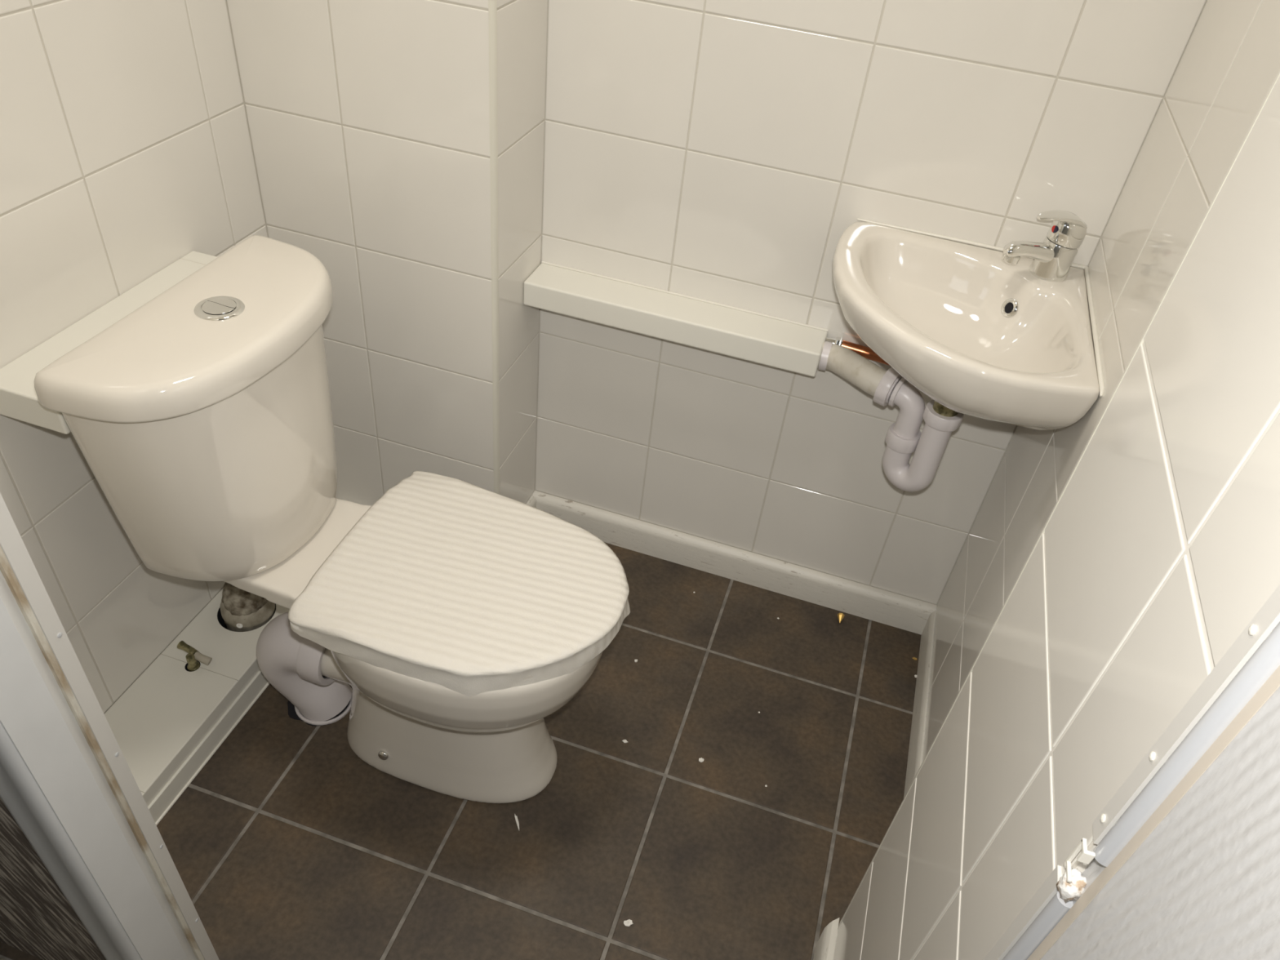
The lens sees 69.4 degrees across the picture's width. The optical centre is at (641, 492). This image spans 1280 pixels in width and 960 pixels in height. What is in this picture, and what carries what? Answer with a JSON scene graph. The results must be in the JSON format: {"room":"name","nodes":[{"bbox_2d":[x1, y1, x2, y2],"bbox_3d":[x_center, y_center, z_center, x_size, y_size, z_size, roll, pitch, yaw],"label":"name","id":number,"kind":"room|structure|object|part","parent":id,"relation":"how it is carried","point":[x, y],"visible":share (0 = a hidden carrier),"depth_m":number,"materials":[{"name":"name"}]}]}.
{"room":"bathroom","nodes":[
{"label":"bathroom","id":0,"kind":"room"},
{"bbox_2d":[0,797,106,959],"bbox_3d":[-1.471,-0.427,0.682,1.888,2.300,0.006,16,41,10],"label":"carpet","id":1,"kind":"structure","parent":0,"point":[37,919],"depth_m":1.14,"materials":[{"name":"carpet"}]},
{"bbox_2d":[0,0,267,714],"bbox_3d":[-0.743,-0.563,0.947,0.045,2.300,0.866,16,41,10],"label":"wall","id":2,"kind":"structure","parent":0,"point":[126,153],"depth_m":1.26,"materials":[{"name":"tile"}]},
{"bbox_2d":[0,250,217,434],"bbox_3d":[-0.697,-0.222,1.276,0.113,0.047,0.396,16,41,10],"label":"ledge","id":3,"kind":"object","parent":2,"relation":"attached to","point":[19,400],"depth_m":1.20,"materials":[{"name":"white paint"}]},
{"bbox_2d":[226,0,493,505],"bbox_3d":[-0.388,-0.772,1.243,0.424,2.300,0.045,16,41,10],"label":"wall","id":4,"kind":"structure","parent":0,"point":[368,121],"depth_m":1.47,"materials":[{"name":"tile"}]},
{"bbox_2d":[0,542,920,959],"bbox_3d":[-0.153,0.460,1.639,1.463,0.030,1.190,16,41,10],"label":"floor","id":5,"kind":"structure","parent":0,"point":[286,844],"depth_m":1.53,"materials":[{"name":"brown tile"}]},
{"bbox_2d":[104,587,289,825],"bbox_3d":[-0.751,0.304,1.652,0.162,0.078,0.856,16,41,10],"label":"pipe boxing","id":6,"kind":"object","parent":5,"relation":"on","point":[169,723],"visible":0.32,"depth_m":1.54,"materials":[{"name":"white plastic"}]},
{"bbox_2d":[177,640,212,671],"bbox_3d":[-0.772,0.302,1.605,0.062,0.090,0.031,16,41,10],"label":"valve","id":7,"kind":"object","parent":6,"relation":"attached to","point":[193,655],"visible":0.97,"depth_m":1.58,"materials":[{"name":"gold metal"}]},
{"bbox_3d":[-0.779,0.269,1.588,0.037,0.019,0.015,23,43,17],"label":"handle","id":8,"kind":"part","parent":7,"relation":"part of","materials":[{"name":"gold metal"}]},
{"bbox_2d":[193,651,212,665],"bbox_3d":[-0.753,0.283,1.587,0.030,0.023,0.014,13,41,6],"label":"outlet","id":9,"kind":"object","parent":7,"relation":"attached to","point":[206,660],"depth_m":1.58,"materials":[{"name":"grey plastic"}]},
{"bbox_2d":[219,582,275,631],"bbox_3d":[-0.721,0.205,1.692,0.092,0.138,0.093,16,41,10],"label":"pipe stub","id":10,"kind":"object","parent":6,"relation":"attached to","point":[242,611],"visible":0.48,"depth_m":1.65,"materials":[{"name":"grey plastic"}]},
{"bbox_2d":[34,235,603,803],"bbox_3d":[-0.360,0.116,1.388,0.656,0.776,0.424,16,41,10],"label":"toilet","id":11,"kind":"object","parent":5,"relation":"on","point":[202,415],"visible":0.56,"depth_m":1.23,"materials":[{"name":"beige ceramic"}]},
{"bbox_3d":[-0.542,-0.218,1.192,0.199,0.044,0.424,16,41,10],"label":"cistern lid","id":12,"kind":"part","parent":11,"relation":"part of","materials":[{"name":"beige ceramic"}]},
{"bbox_2d":[256,611,352,724],"bbox_3d":[-0.581,0.291,1.586,0.153,0.246,0.118,16,41,10],"label":"connector","id":13,"kind":"object","parent":11,"relation":"attached to","point":[291,662],"visible":0.69,"depth_m":1.54,"materials":[{"name":"white plastic"}]},
{"bbox_2d":[294,685,352,724],"bbox_3d":[-0.568,0.371,1.654,0.101,0.007,0.101,16,41,10],"label":"socket","id":14,"kind":"object","parent":13,"relation":"attached to","point":[308,718],"depth_m":1.62,"materials":[{"name":"white plastic"}]},
{"bbox_2d":[288,471,630,697],"bbox_3d":[-0.232,0.131,1.341,0.427,0.054,0.358,16,41,10],"label":"lid","id":15,"kind":"object","parent":11,"relation":"on","point":[462,587],"visible":1,"depth_m":1.29,"materials":[{"name":"white plastic"}]},
{"bbox_2d":[287,700,350,725],"bbox_3d":[-0.576,0.371,1.657,0.117,0.001,0.106,16,41,10],"label":"hole","id":16,"kind":"object","parent":5,"relation":"on","point":[291,711],"depth_m":1.63,"materials":[{"name":"black"}]},
{"bbox_2d":[515,814,519,830],"bbox_3d":[-0.204,0.539,1.516,0.004,0.002,0.033,-10,43,-19],"label":"paint sliver","id":17,"kind":"object","parent":5,"relation":"on","point":[516,816],"visible":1,"depth_m":1.51,"materials":[{"name":"white paint"}]},
{"bbox_2d":[623,919,633,926],"bbox_3d":[-0.021,0.654,1.407,0.013,0.004,0.010,-14,45,-23],"label":"crumb","id":18,"kind":"object","parent":5,"relation":"on","point":[628,922],"visible":1,"depth_m":1.41,"materials":[{"name":"white"}]},
{"bbox_2d":[837,613,844,622],"bbox_3d":[0.412,0.260,1.921,0.014,0.014,0.022,16,41,10],"label":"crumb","id":19,"kind":"object","parent":5,"relation":"on","point":[840,615],"visible":1,"depth_m":1.92,"materials":[{"name":"gold metal"}]},
{"bbox_2d":[497,0,547,503],"bbox_3d":[-0.182,-0.767,1.268,0.045,2.300,0.196,16,41,10],"label":"wall","id":20,"kind":"structure","parent":0,"point":[522,24],"depth_m":1.53,"materials":[{"name":"tile"}]},
{"bbox_2d":[488,0,499,494],"bbox_3d":[-0.189,-0.732,1.168,0.008,2.225,0.008,16,41,10],"label":"trim","id":21,"kind":"structure","parent":20,"relation":"attached to","point":[492,4],"depth_m":1.44,"materials":[{"name":"white plastic"}]},
{"bbox_2d":[526,495,536,507],"bbox_3d":[-0.265,0.088,1.975,0.012,0.075,0.176,16,41,10],"label":"baseboard","id":22,"kind":"structure","parent":20,"relation":"attached to","point":[531,501],"depth_m":2.01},
{"bbox_2d":[534,0,1207,604],"bbox_3d":[0.292,-0.714,1.276,0.887,2.300,0.045,16,41,10],"label":"wall","id":23,"kind":"structure","parent":0,"point":[723,152],"depth_m":1.48,"materials":[{"name":"tile"}]},
{"bbox_2d":[523,261,827,377],"bbox_3d":[0.054,-0.307,1.615,0.530,0.049,0.084,16,41,10],"label":"pipe boxing","id":24,"kind":"object","parent":23,"relation":"attached to","point":[726,330],"visible":0.93,"depth_m":1.59,"materials":[{"name":"white paint"}]},
{"bbox_2d":[532,490,937,635],"bbox_3d":[0.176,0.145,1.974,0.880,0.075,0.019,16,41,10],"label":"baseboard","id":25,"kind":"structure","parent":23,"relation":"attached to","point":[858,599],"depth_m":1.96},
{"bbox_2d":[825,337,889,365],"bbox_3d":[0.433,-0.234,1.546,0.253,0.066,0.040,21,42,16],"label":"copper pipe","id":26,"kind":"object","parent":23,"relation":"attached to","point":[867,353],"visible":0.33,"depth_m":1.57,"materials":[{"name":"orange metal"}]},
{"bbox_2d":[832,217,1104,430],"bbox_3d":[0.433,-0.209,1.341,0.370,0.180,0.380,16,41,10],"label":"basin","id":27,"kind":"object","parent":23,"relation":"attached to","point":[974,331],"visible":0.98,"depth_m":1.33,"materials":[{"name":"beige ceramic"}]},
{"bbox_2d":[817,341,964,492],"bbox_3d":[0.380,-0.131,1.525,0.074,0.202,0.280,-27,51,-34],"label":"trap","id":28,"kind":"object","parent":27,"relation":"attached to","point":[904,437],"visible":0.96,"depth_m":1.47,"materials":[{"name":"white plastic"}]},
{"bbox_2d":[817,341,832,370],"bbox_3d":[0.310,-0.232,1.565,0.013,0.049,0.049,16,41,10],"label":"socket","id":29,"kind":"object","parent":28,"relation":"attached to","point":[825,362],"depth_m":1.54,"materials":[{"name":"white plastic"}]},
{"bbox_2d":[1001,209,1087,282],"bbox_3d":[0.577,-0.352,1.324,0.124,0.097,0.055,-17,46,-26],"label":"mixer tap","id":30,"kind":"object","parent":27,"relation":"on","point":[1053,258],"visible":1,"depth_m":1.32,"materials":[{"name":"silver metal"}]},
{"bbox_3d":[0.560,-0.343,1.329,0.095,0.040,0.034,-11,44,-21],"label":"spout","id":31,"kind":"part","parent":30,"relation":"part of","materials":[{"name":"silver metal"}]},
{"bbox_3d":[0.594,-0.382,1.312,0.086,0.033,0.041,-12,44,-21],"label":"lever blade","id":32,"kind":"part","parent":30,"relation":"part of","materials":[{"name":"silver metal"}]},
{"bbox_3d":[0.611,-0.376,1.327,0.050,0.042,0.049,16,41,10],"label":"lever","id":33,"kind":"part","parent":30,"relation":"part of","materials":[{"name":"silver metal"}]},
{"bbox_2d":[833,70,1279,959],"bbox_3d":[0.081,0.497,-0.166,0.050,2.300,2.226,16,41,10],"label":"wall","id":34,"kind":"structure","parent":0,"point":[1161,547],"depth_m":0.58,"materials":[{"name":"tile"}]},
{"bbox_2d":[813,917,839,959],"bbox_3d":[0.226,0.764,1.261,0.017,0.075,0.364,16,41,10],"label":"baseboard","id":35,"kind":"structure","parent":34,"relation":"attached to","point":[824,948],"depth_m":1.35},
{"bbox_2d":[837,72,1279,929],"bbox_3d":[0.393,-0.174,0.661,0.005,2.300,0.005,16,41,10],"label":"trim","id":36,"kind":"structure","parent":34,"relation":"attached to","point":[1143,339],"depth_m":0.76,"materials":[{"name":"white plastic"}]},
{"bbox_2d":[1056,837,1095,903],"bbox_3d":[0.258,0.223,0.546,0.018,0.060,0.018,16,41,10],"label":"bracket","id":37,"kind":"object","parent":34,"relation":"attached to","point":[1071,886],"visible":1,"depth_m":0.55,"materials":[{"name":"white paint"}]},
{"bbox_3d":[0.254,0.212,0.539,0.006,0.036,0.017,16,41,10],"label":"bracket frame","id":38,"kind":"part","parent":37,"relation":"part of","materials":[{"name":"white paint"}]},
{"bbox_2d":[983,584,1279,959],"bbox_3d":[0.280,0.121,0.456,0.024,2.100,0.034,16,41,10],"label":"trim","id":39,"kind":"structure","parent":34,"relation":"attached to","point":[1247,674],"depth_m":0.47,"materials":[{"name":"white paint"}]},
{"bbox_2d":[922,0,1279,761],"bbox_3d":[0.614,-0.359,0.910,0.045,2.300,0.737,16,41,10],"label":"wall","id":40,"kind":"structure","parent":0,"point":[1229,64],"depth_m":1.17,"materials":[{"name":"tile"}]},
{"bbox_2d":[903,611,936,798],"bbox_3d":[0.481,0.477,1.632,0.008,0.075,0.702,16,41,10],"label":"baseboard","id":41,"kind":"structure","parent":40,"relation":"attached to","point":[916,742],"depth_m":1.72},
{"bbox_3d":[-0.712,-0.238,0.574,0.413,2.300,0.064,16,41,10],"label":"wall","id":42,"kind":"structure","parent":0,"visible":0},
{"bbox_2d":[0,493,219,959],"bbox_3d":[-0.541,-0.096,0.603,0.084,2.080,0.089,16,41,10],"label":"door frame","id":43,"kind":"structure","parent":42,"relation":"in","point":[67,782],"depth_m":0.91,"materials":[{"name":"white paint"}]},
{"bbox_3d":[-0.552,-0.077,0.579,0.082,2.080,0.021,18,42,12],"label":"architrave","id":44,"kind":"part","parent":43,"relation":"part of","materials":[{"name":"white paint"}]}
]}

